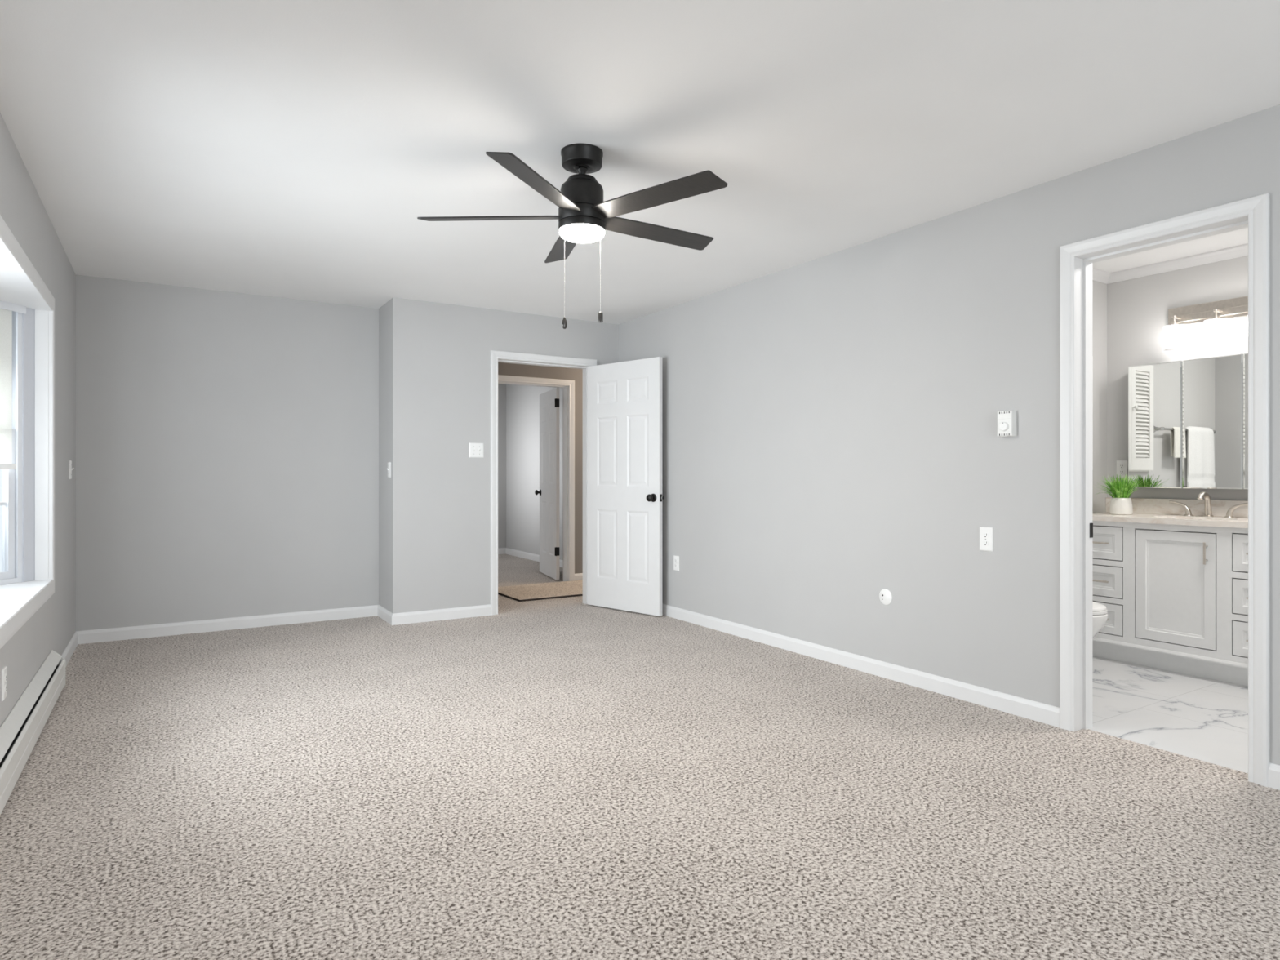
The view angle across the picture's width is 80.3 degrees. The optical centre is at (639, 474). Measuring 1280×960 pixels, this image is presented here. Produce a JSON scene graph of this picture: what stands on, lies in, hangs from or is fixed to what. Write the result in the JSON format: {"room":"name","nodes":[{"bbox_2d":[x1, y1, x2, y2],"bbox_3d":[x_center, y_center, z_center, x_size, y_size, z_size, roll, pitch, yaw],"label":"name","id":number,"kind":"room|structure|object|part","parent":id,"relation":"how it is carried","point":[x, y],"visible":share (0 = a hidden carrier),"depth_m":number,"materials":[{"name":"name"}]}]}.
{"room":"empty bedroom","nodes":[
{"label":"empty bedroom","id":0,"kind":"room"},
{"bbox_2d":[0,112,75,726],"bbox_3d":[-1.606,-0.099,1.548,0.054,2.440,8.365,0,0,-32],"label":"wall","id":1,"kind":"structure","parent":0,"point":[52,626],"depth_m":3.99,"materials":[{"name":"grey paint"}]},
{"bbox_2d":[1,666,7,701],"bbox_3d":[-2.359,0.776,2.820,0.009,0.115,0.070,0,0,-32],"label":"wall outlet","id":2,"kind":"object","parent":1,"relation":"attached to","point":[4,671],"visible":1,"depth_m":2.80,"materials":[{"name":"white plastic"}]},
{"bbox_2d":[0,244,47,310],"bbox_3d":[-2.590,-0.851,2.591,0.624,0.030,2.635,0,0,-32],"label":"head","id":3,"kind":"structure","parent":1,"relation":"attached to","point":[15,289],"depth_m":3.40},
{"bbox_2d":[0,579,48,621],"bbox_3d":[-2.590,0.551,2.591,0.624,0.030,2.635,0,0,-32],"label":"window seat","id":4,"kind":"object","parent":1,"relation":"attached to","point":[11,595],"visible":0.8,"depth_m":3.41,"materials":[{"name":"white paint"}]},
{"bbox_2d":[0,214,54,648],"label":"window","id":5,"kind":"structure","parent":1,"relation":"in","point":[18,485],"depth_m":3.80,"materials":[{"name":"white plastic"}]},
{"bbox_3d":[-3.154,0.144,3.506,0.034,0.736,0.528,0,0,8],"label":"sash","id":6,"kind":"part","parent":5,"relation":"part of","materials":[{"name":"white plastic"}]},
{"bbox_2d":[0,308,15,469],"bbox_3d":[-3.119,-0.427,3.501,0.026,0.804,0.480,0,0,8],"label":"roller shade","id":7,"kind":"object","parent":5,"relation":"attached to","point":[6,316],"visible":1,"depth_m":3.69,"materials":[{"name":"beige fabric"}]},
{"bbox_3d":[-3.167,-0.150,3.508,0.094,1.372,0.576,0,0,8],"label":"frame","id":8,"kind":"part","parent":5,"relation":"part of","materials":[{"name":"white plastic"}]},
{"bbox_2d":[0,649,65,814],"bbox_3d":[-1.833,1.016,2.023,0.062,0.202,4.578,0,0,-32],"label":"baseboard heater","id":9,"kind":"object","parent":1,"relation":"attached to","point":[21,729],"visible":1,"depth_m":3.02,"materials":[{"name":"metal"}]},
{"bbox_2d":[62,631,77,666],"bbox_3d":[-3.398,1.079,4.497,0.013,0.085,1.225,0,0,-32],"label":"baseboard","id":10,"kind":"structure","parent":1,"relation":"attached to","point":[70,648],"depth_m":4.65,"materials":[{"name":"white paint"}]},
{"bbox_2d":[69,460,74,479],"bbox_3d":[-3.538,-0.029,4.730,0.020,0.115,0.070,0,0,-32],"label":"light switch","id":11,"kind":"object","parent":1,"relation":"attached to","point":[70,461],"visible":1,"depth_m":4.70,"materials":[{"name":"white plastic"}]},
{"bbox_3d":[-3.544,-0.029,4.726,0.006,0.115,0.070,0,0,-32],"label":"plate","id":12,"kind":"part","parent":11,"relation":"part of","materials":[{"name":"white plastic"}]},
{"bbox_2d":[75,275,378,631],"bbox_3d":[-2.882,-0.099,5.609,2.062,2.440,0.120,0,0,-32],"label":"wall","id":13,"kind":"structure","parent":0,"point":[227,443],"depth_m":5.45,"materials":[{"name":"grey paint"}]},
{"bbox_2d":[75,604,490,644],"bbox_3d":[-2.457,1.079,5.530,2.702,0.085,0.463,0,0,-32],"label":"baseboard","id":14,"kind":"structure","parent":13,"relation":"attached to","point":[93,636],"depth_m":5.63,"materials":[{"name":"white paint"}]},
{"bbox_2d":[378,297,618,613],"bbox_3d":[-1.081,-0.099,6.391,2.063,2.440,0.450,0,0,-32],"label":"wall","id":15,"kind":"structure","parent":0,"point":[434,358],"depth_m":5.87,"materials":[{"name":"grey paint"}]},
{"bbox_2d":[386,462,391,477],"bbox_3d":[-1.903,-0.034,5.740,0.020,0.115,0.070,0,0,-32],"label":"light switch","id":16,"kind":"object","parent":15,"relation":"attached to","point":[388,468],"visible":1,"depth_m":5.73,"materials":[{"name":"white plastic"}]},
{"bbox_2d":[469,442,483,457],"bbox_3d":[-1.286,-0.191,5.987,0.116,0.115,0.020,0,0,-32],"label":"light switch","id":17,"kind":"object","parent":15,"relation":"attached to","point":[476,450],"visible":1,"depth_m":5.99,"materials":[{"name":"white plastic"}]},
{"bbox_2d":[490,350,596,615],"bbox_3d":[-0.817,0.066,6.361,0.960,2.111,0.156,0,0,-32],"label":"door frame","id":18,"kind":"structure","parent":15,"relation":"attached to","point":[496,357],"depth_m":6.09,"materials":[{"name":"white paint"}]},
{"bbox_2d":[587,356,663,616],"bbox_3d":[-0.136,0.094,6.227,0.835,2.030,0.169,0,0,43],"label":"door","id":19,"kind":"structure","parent":15,"relation":"in","point":[625,497],"depth_m":6.19,"materials":[{"name":"white paint"}]},
{"bbox_3d":[0.084,0.184,5.956,0.066,0.066,0.067,0,0,43],"label":"knob","id":20,"kind":"part","parent":19,"relation":"part of","materials":[{"name":"black metal"}]},
{"bbox_2d":[497,383,506,548],"bbox_3d":[-3.384,-0.099,9.858,3.450,2.440,0.120,0,0,-32],"label":"wall","id":21,"kind":"structure","parent":0,"point":[501,388],"depth_m":10.68,"materials":[{"name":"grey paint"}]},
{"bbox_2d":[497,547,506,554],"bbox_3d":[-3.298,1.079,9.833,3.330,0.085,0.013,0,0,-32],"label":"baseboard","id":22,"kind":"structure","parent":21,"relation":"attached to","point":[502,550],"depth_m":10.67,"materials":[{"name":"white paint"}]},
{"bbox_2d":[506,384,562,559],"bbox_3d":[-1.106,-0.099,9.572,0.120,2.440,3.010,0,0,-32],"label":"wall","id":23,"kind":"structure","parent":0,"point":[522,402],"depth_m":10.17,"materials":[{"name":"grey paint"}]},
{"bbox_2d":[506,547,562,567],"bbox_3d":[-1.130,1.079,9.486,0.013,0.085,2.890,0,0,-32],"label":"baseboard","id":24,"kind":"structure","parent":23,"relation":"attached to","point":[526,555],"depth_m":10.13,"materials":[{"name":"white paint"}]},
{"bbox_2d":[497,362,582,573],"bbox_3d":[-0.938,-0.099,7.834,3.829,2.440,0.120,0,0,-32],"label":"wall","id":25,"kind":"structure","parent":0,"point":[504,369],"depth_m":7.93,"materials":[{"name":"beige paint"}]},
{"bbox_2d":[497,374,574,581],"bbox_3d":[-1.116,0.071,7.723,0.934,2.101,0.156,0,0,-32],"label":"door frame","id":26,"kind":"structure","parent":25,"relation":"attached to","point":[567,385],"depth_m":7.89,"materials":[{"name":"white paint"}]},
{"bbox_2d":[534,387,559,580],"bbox_3d":[-0.998,0.099,8.335,0.169,2.020,0.782,0,0,-21],"label":"door","id":27,"kind":"structure","parent":25,"relation":"in","point":[548,492],"depth_m":8.25,"materials":[{"name":"white paint"}]},
{"bbox_3d":[-1.159,0.204,8.615,0.067,0.066,0.066,0,0,-21],"label":"knob","id":28,"kind":"part","parent":27,"relation":"part of","materials":[{"name":"black metal"}]},
{"bbox_2d":[574,573,582,580],"bbox_3d":[-0.023,1.079,8.324,1.557,0.085,0.013,0,0,-32],"label":"baseboard","id":29,"kind":"structure","parent":25,"relation":"attached to","point":[579,576],"depth_m":7.93,"materials":[{"name":"white paint"}]},
{"bbox_2d":[0,554,1279,959],"bbox_3d":[-0.189,1.181,4.815,6.041,0.120,12.420,0,0,-32],"label":"floor","id":30,"kind":"structure","parent":0,"point":[581,781],"depth_m":2.55,"materials":[{"name":"beige carpet"}]},
{"bbox_2d":[497,580,582,601],"bbox_3d":[-0.531,1.113,7.499,1.790,0.016,0.838,0,0,-32],"label":"rug","id":31,"kind":"object","parent":30,"relation":"on","point":[533,592],"visible":0.36,"depth_m":7.22,"materials":[{"name":"beige fabric"}]},
{"bbox_2d":[1092,601,1107,638],"bbox_3d":[2.262,0.744,4.177,0.440,0.755,0.561,0,0,-32],"label":"toilet","id":32,"kind":"object","parent":30,"relation":"on","point":[1100,615],"visible":0.12,"depth_m":3.94,"materials":[{"name":"white ceramic"}]},
{"bbox_3d":[2.296,0.719,4.123,0.364,0.018,0.427,0,0,-32],"label":"seat","id":33,"kind":"part","parent":32,"relation":"part of","materials":[{"name":"white plastic"}]},
{"bbox_3d":[2.295,0.698,4.124,0.362,0.022,0.424,0,0,-32],"label":"lid","id":34,"kind":"part","parent":32,"relation":"part of","materials":[{"name":"white plastic"}]},
{"bbox_3d":[2.269,0.925,4.166,0.372,0.392,0.535,0,0,-32],"label":"bowl","id":35,"kind":"part","parent":32,"relation":"part of","materials":[{"name":"white ceramic"}]},
{"bbox_2d":[1092,520,1248,686],"bbox_3d":[3.188,0.701,4.350,0.518,0.841,1.237,0,0,-32],"label":"bathroom vanity","id":36,"kind":"object","parent":30,"relation":"on","point":[1177,602],"visible":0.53,"depth_m":4.26,"materials":[{"name":"white paint"}]},
{"bbox_3d":[2.759,0.412,4.600,0.036,0.011,0.160,0,0,-32],"label":"handle","id":37,"kind":"part","parent":36,"relation":"part of","materials":[{"name":"silver metal"}]},
{"bbox_3d":[2.759,0.642,4.600,0.036,0.011,0.160,0,0,-32],"label":"handle","id":38,"kind":"part","parent":36,"relation":"part of","materials":[{"name":"silver metal"}]},
{"bbox_3d":[2.775,0.412,4.610,0.018,0.195,0.295,0,0,-32],"label":"drawer","id":39,"kind":"part","parent":36,"relation":"part of","materials":[{"name":"white paint"}]},
{"bbox_3d":[2.775,0.642,4.610,0.018,0.181,0.295,0,0,-32],"label":"drawer","id":40,"kind":"part","parent":36,"relation":"part of","materials":[{"name":"white paint"}]},
{"bbox_3d":[2.775,0.864,4.610,0.018,0.179,0.295,0,0,-32],"label":"drawer","id":41,"kind":"part","parent":36,"relation":"part of","materials":[{"name":"white paint"}]},
{"bbox_2d":[1092,511,1248,533],"bbox_3d":[3.203,0.330,4.354,0.521,0.161,1.259,0,0,-32],"label":"countertop","id":42,"kind":"structure","parent":36,"relation":"on","point":[1239,522],"depth_m":4.34,"materials":[{"name":"beige stone"}]},
{"bbox_2d":[1097,474,1149,515],"bbox_3d":[2.978,0.122,4.704,0.298,0.254,0.316,0,0,27],"label":"potted grass","id":43,"kind":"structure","parent":42,"relation":"on","point":[1121,504],"depth_m":4.68,"materials":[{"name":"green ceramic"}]},
{"bbox_2d":[1109,497,1133,515],"bbox_3d":[2.990,0.197,4.720,0.122,0.104,0.122,0,0,-32],"label":"pot","id":44,"kind":"object","parent":43,"relation":"on","point":[1118,506],"depth_m":4.67,"materials":[{"name":"white ceramic"}]},
{"bbox_2d":[1154,529,1235,533],"bbox_3d":[3.188,0.345,4.373,0.316,0.131,0.425,0,0,-32],"label":"sink basin","id":45,"kind":"object","parent":42,"relation":"in","point":[1154,530],"depth_m":4.28,"materials":[{"name":"white ceramic"}]},
{"bbox_2d":[1168,491,1248,517],"bbox_3d":[3.310,0.175,4.448,0.147,0.148,0.416,0,0,-32],"label":"faucet","id":46,"kind":"object","parent":42,"relation":"on","point":[1208,512],"visible":0.98,"depth_m":4.45,"materials":[{"name":"silver metal"}]},
{"bbox_3d":[3.274,0.205,4.595,0.048,0.088,0.129,0,0,-32],"label":"lever handle","id":47,"kind":"part","parent":46,"relation":"part of","materials":[{"name":"silver metal"}]},
{"bbox_3d":[3.310,0.175,4.448,0.147,0.148,0.054,0,0,-32],"label":"spout","id":48,"kind":"part","parent":46,"relation":"part of","materials":[{"name":"silver metal"}]},
{"bbox_3d":[3.425,0.205,4.351,0.048,0.088,0.129,0,0,-32],"label":"lever handle","id":49,"kind":"part","parent":46,"relation":"part of","materials":[{"name":"silver metal"}]},
{"bbox_3d":[2.996,0.999,4.231,0.006,0.020,1.237,0,0,-32],"label":"moulding","id":50,"kind":"part","parent":36,"relation":"part of","materials":[{"name":"white paint"}]},
{"bbox_3d":[2.996,0.633,4.253,0.018,0.626,0.396,0,0,-32],"label":"cabinet door","id":51,"kind":"part","parent":36,"relation":"part of","materials":[{"name":"white paint"}]},
{"bbox_3d":[3.057,0.426,4.105,0.036,0.120,0.012,0,0,-32],"label":"handle","id":52,"kind":"part","parent":36,"relation":"part of","materials":[{"name":"silver metal"}]},
{"bbox_3d":[3.220,0.412,3.893,0.018,0.195,0.297,0,0,-32],"label":"drawer","id":53,"kind":"part","parent":36,"relation":"part of","materials":[{"name":"white paint"}]},
{"bbox_3d":[3.220,0.642,3.893,0.018,0.181,0.297,0,0,-32],"label":"drawer","id":54,"kind":"part","parent":36,"relation":"part of","materials":[{"name":"white paint"}]},
{"bbox_3d":[3.220,0.864,3.893,0.018,0.179,0.297,0,0,-32],"label":"drawer","id":55,"kind":"part","parent":36,"relation":"part of","materials":[{"name":"white paint"}]},
{"bbox_2d":[0,0,1279,324],"bbox_3d":[0.881,-1.379,3.092,6.041,0.120,8.365,0,0,-32],"label":"ceiling","id":56,"kind":"structure","parent":0,"point":[296,149],"depth_m":2.84,"materials":[{"name":"white paint"}]},
{"bbox_2d":[417,143,727,328],"bbox_3d":[-0.207,-0.951,3.142,1.245,0.734,1.284,0,0,-32],"label":"ceiling fan","id":57,"kind":"object","parent":56,"relation":"hanging from","point":[584,216],"visible":1,"depth_m":3.03,"materials":[{"name":"black metal"}]},
{"bbox_3d":[-0.601,-1.054,3.122,0.608,0.032,0.110,0,0,2],"label":"blade","id":58,"kind":"part","parent":57,"relation":"part of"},
{"bbox_3d":[-0.363,-1.054,2.767,0.110,0.032,0.608,0,0,20],"label":"blade","id":59,"kind":"part","parent":57,"relation":"part of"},
{"bbox_3d":[-0.337,-1.054,3.459,0.110,0.032,0.608,0,0,-16],"label":"blade","id":60,"kind":"part","parent":57,"relation":"part of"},
{"bbox_3d":[-0.303,-0.814,3.053,0.004,0.367,0.003,0,0,-32],"label":"pull chain","id":61,"kind":"part","parent":57,"relation":"part of","materials":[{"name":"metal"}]},
{"bbox_3d":[-0.237,-0.981,3.108,0.186,0.032,0.186,0,0,-32],"label":"lamp shade","id":62,"kind":"part","parent":57,"relation":"part of","materials":[{"name":"white glass"}]},
{"bbox_3d":[-0.159,-0.826,3.063,0.004,0.344,0.003,0,0,-32],"label":"pull chain","id":63,"kind":"part","parent":57,"relation":"part of","materials":[{"name":"metal"}]},
{"bbox_3d":[0.049,-1.054,2.884,0.608,0.032,0.110,0,0,38],"label":"blade","id":64,"kind":"part","parent":57,"relation":"part of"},
{"bbox_3d":[0.065,-1.054,3.311,0.608,0.032,0.110,0,0,-34],"label":"blade","id":65,"kind":"part","parent":57,"relation":"part of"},
{"bbox_2d":[618,104,1279,764],"bbox_3d":[1.919,-0.099,3.401,0.120,2.440,7.795,0,0,-32],"label":"wall","id":66,"kind":"structure","parent":0,"point":[831,442],"depth_m":4.08,"materials":[{"name":"grey paint"}]},
{"bbox_2d":[673,555,679,570],"bbox_3d":[0.281,0.691,5.916,0.009,0.115,0.070,0,0,-32],"label":"wall outlet","id":67,"kind":"object","parent":66,"relation":"attached to","point":[676,558],"visible":1,"depth_m":5.91,"materials":[{"name":"white plastic"}]},
{"bbox_2d":[662,603,1059,727],"bbox_3d":[0.835,1.079,5.020,0.013,0.085,3.901,0,0,-32],"label":"baseboard","id":68,"kind":"structure","parent":66,"relation":"attached to","point":[1042,713],"depth_m":4.16,"materials":[{"name":"white paint"}]},
{"bbox_2d":[879,588,892,604],"bbox_3d":[1.354,0.676,4.190,0.007,0.088,0.088,0,0,-32],"label":"cable plate","id":69,"kind":"object","parent":66,"relation":"attached to","point":[885,595],"visible":1,"depth_m":4.19,"materials":[{"name":"white plastic"}]},
{"bbox_2d":[979,526,993,551],"bbox_3d":[1.673,0.313,3.674,0.009,0.115,0.070,0,0,-32],"label":"wall outlet","id":70,"kind":"object","parent":66,"relation":"attached to","point":[986,534],"visible":1,"depth_m":3.67,"materials":[{"name":"white plastic"}]},
{"bbox_2d":[982,532,988,537],"bbox_3d":[1.671,0.294,3.672,0.003,0.028,0.034,0,0,-32],"label":"receptacle","id":71,"kind":"object","parent":70,"relation":"attached to","point":[984,535],"depth_m":3.67,"materials":[{"name":"white plastic"}]},
{"bbox_2d":[982,540,988,546],"bbox_3d":[1.671,0.333,3.672,0.003,0.028,0.034,0,0,-32],"label":"receptacle","id":72,"kind":"object","parent":70,"relation":"attached to","point":[984,543],"depth_m":3.67,"materials":[{"name":"white plastic"}]},
{"bbox_2d":[997,410,1016,436],"bbox_3d":[1.718,-0.239,3.565,0.048,0.120,0.076,0,0,-32],"label":"thermostat","id":73,"kind":"object","parent":66,"relation":"attached to","point":[1006,420],"visible":1,"depth_m":3.54,"materials":[{"name":"plastic"}]},
{"bbox_3d":[1.737,-0.239,3.576,0.004,0.120,0.076,0,0,-32],"label":"plate","id":74,"kind":"part","parent":73,"relation":"part of","materials":[{"name":"plastic"}]},
{"bbox_2d":[1059,192,1269,786],"bbox_3d":[2.118,0.056,3.080,0.156,2.131,0.749,0,0,-32],"label":"door frame","id":75,"kind":"structure","parent":66,"relation":"attached to","point":[1077,259],"depth_m":3.15,"materials":[{"name":"white paint"}]},
{"bbox_3d":[1.998,0.247,3.360,0.023,0.064,0.003,0,0,-32],"label":"strike plate","id":76,"kind":"part","parent":75,"relation":"part of","materials":[{"name":"black metal"}]},
{"bbox_2d":[1268,762,1279,790],"bbox_3d":[3.057,1.079,1.442,0.013,0.085,3.025,0,0,-32],"label":"baseboard","id":77,"kind":"structure","parent":66,"relation":"attached to","point":[1273,769],"depth_m":2.71,"materials":[{"name":"white paint"}]},
{"bbox_2d":[1092,280,1106,512],"bbox_3d":[2.299,-0.099,4.605,1.796,2.440,0.120,0,0,-32],"label":"wall","id":78,"kind":"structure","parent":0,"point":[1099,290],"depth_m":4.98,"materials":[{"name":"paint"}]},
{"bbox_2d":[1092,355,1093,470],"bbox_3d":[2.685,-0.394,4.737,0.530,0.750,0.064,0,0,-32],"label":"upper cabinet","id":79,"kind":"object","parent":78,"relation":"attached to","point":[1092,356],"visible":0.02,"depth_m":4.87,"materials":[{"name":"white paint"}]},
{"bbox_2d":[1106,255,1248,500],"bbox_3d":[3.748,-0.099,4.087,0.120,2.440,2.530,0,0,-32],"label":"wall","id":80,"kind":"structure","parent":0,"point":[1138,329],"depth_m":4.77,"materials":[{"name":"paint"}]},
{"bbox_2d":[1116,460,1128,478],"bbox_3d":[3.139,-0.034,4.945,0.009,0.115,0.070,0,0,-32],"label":"wall outlet","id":81,"kind":"object","parent":80,"relation":"attached to","point":[1122,465],"visible":0.99,"depth_m":4.94,"materials":[{"name":"white plastic"}]},
{"bbox_2d":[1092,243,1248,284],"bbox_3d":[2.934,-1.289,3.582,1.796,0.058,2.290,0,0,-32],"label":"crown molding","id":82,"kind":"structure","parent":80,"relation":"attached to","point":[1100,276],"depth_m":4.68,"materials":[{"name":"white paint"}]},
{"bbox_2d":[1106,497,1248,517],"bbox_3d":[3.416,0.200,4.486,0.021,0.098,1.258,0,0,-32],"label":"backsplash","id":83,"kind":"structure","parent":80,"relation":"attached to","point":[1140,505],"depth_m":4.64,"materials":[{"name":"beige stone"}]},
{"bbox_2d":[1128,353,1248,488],"bbox_3d":[3.382,-0.301,4.462,0.104,0.768,0.909,0,0,-32],"label":"medicine cabinet","id":84,"kind":"object","parent":80,"relation":"attached to","point":[1188,420],"visible":0.84,"depth_m":4.53,"materials":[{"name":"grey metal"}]},
{"bbox_3d":[3.180,-0.301,4.695,0.006,0.768,0.300,0,0,-32],"label":"mirror door","id":85,"kind":"part","parent":84,"relation":"part of","materials":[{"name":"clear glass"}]},
{"bbox_3d":[3.341,-0.301,4.436,0.006,0.768,0.301,0,0,-32],"label":"mirror door","id":86,"kind":"part","parent":84,"relation":"part of","materials":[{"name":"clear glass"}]},
{"bbox_3d":[3.501,-0.301,4.177,0.006,0.768,0.300,0,0,-32],"label":"mirror door","id":87,"kind":"part","parent":84,"relation":"part of","materials":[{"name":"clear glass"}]},
{"bbox_2d":[1166,296,1248,345],"bbox_3d":[3.380,-0.891,4.411,0.162,0.265,0.608,0,0,-32],"label":"vanity light","id":88,"kind":"object","parent":80,"relation":"attached to","point":[1215,312],"visible":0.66,"depth_m":4.51,"materials":[{"name":"silver metal"}]},
{"bbox_3d":[3.236,-0.838,4.599,0.076,0.116,0.076,0,0,-32],"label":"bulb","id":89,"kind":"part","parent":88,"relation":"part of","materials":[{"name":"white glass"}]},
{"bbox_3d":[3.259,-0.930,4.613,0.095,0.066,0.040,0,0,-32],"label":"arm","id":90,"kind":"part","parent":88,"relation":"part of","materials":[{"name":"silver metal"}]},
{"bbox_3d":[3.439,-0.966,4.447,0.024,0.115,0.608,0,0,-32],"label":"plate","id":91,"kind":"part","parent":88,"relation":"part of","materials":[{"name":"silver metal"}]},
{"bbox_3d":[3.425,-0.950,4.439,0.010,0.042,0.584,0,0,-32],"label":"rail","id":92,"kind":"part","parent":88,"relation":"part of","materials":[{"name":"silver metal"}]},
{"bbox_3d":[3.349,-0.838,4.416,0.076,0.116,0.076,0,0,-32],"label":"bulb","id":93,"kind":"part","parent":88,"relation":"part of","materials":[{"name":"white glass"}]},
{"bbox_3d":[3.373,-0.930,4.431,0.095,0.066,0.040,0,0,-32],"label":"arm","id":94,"kind":"part","parent":88,"relation":"part of","materials":[{"name":"silver metal"}]}
]}

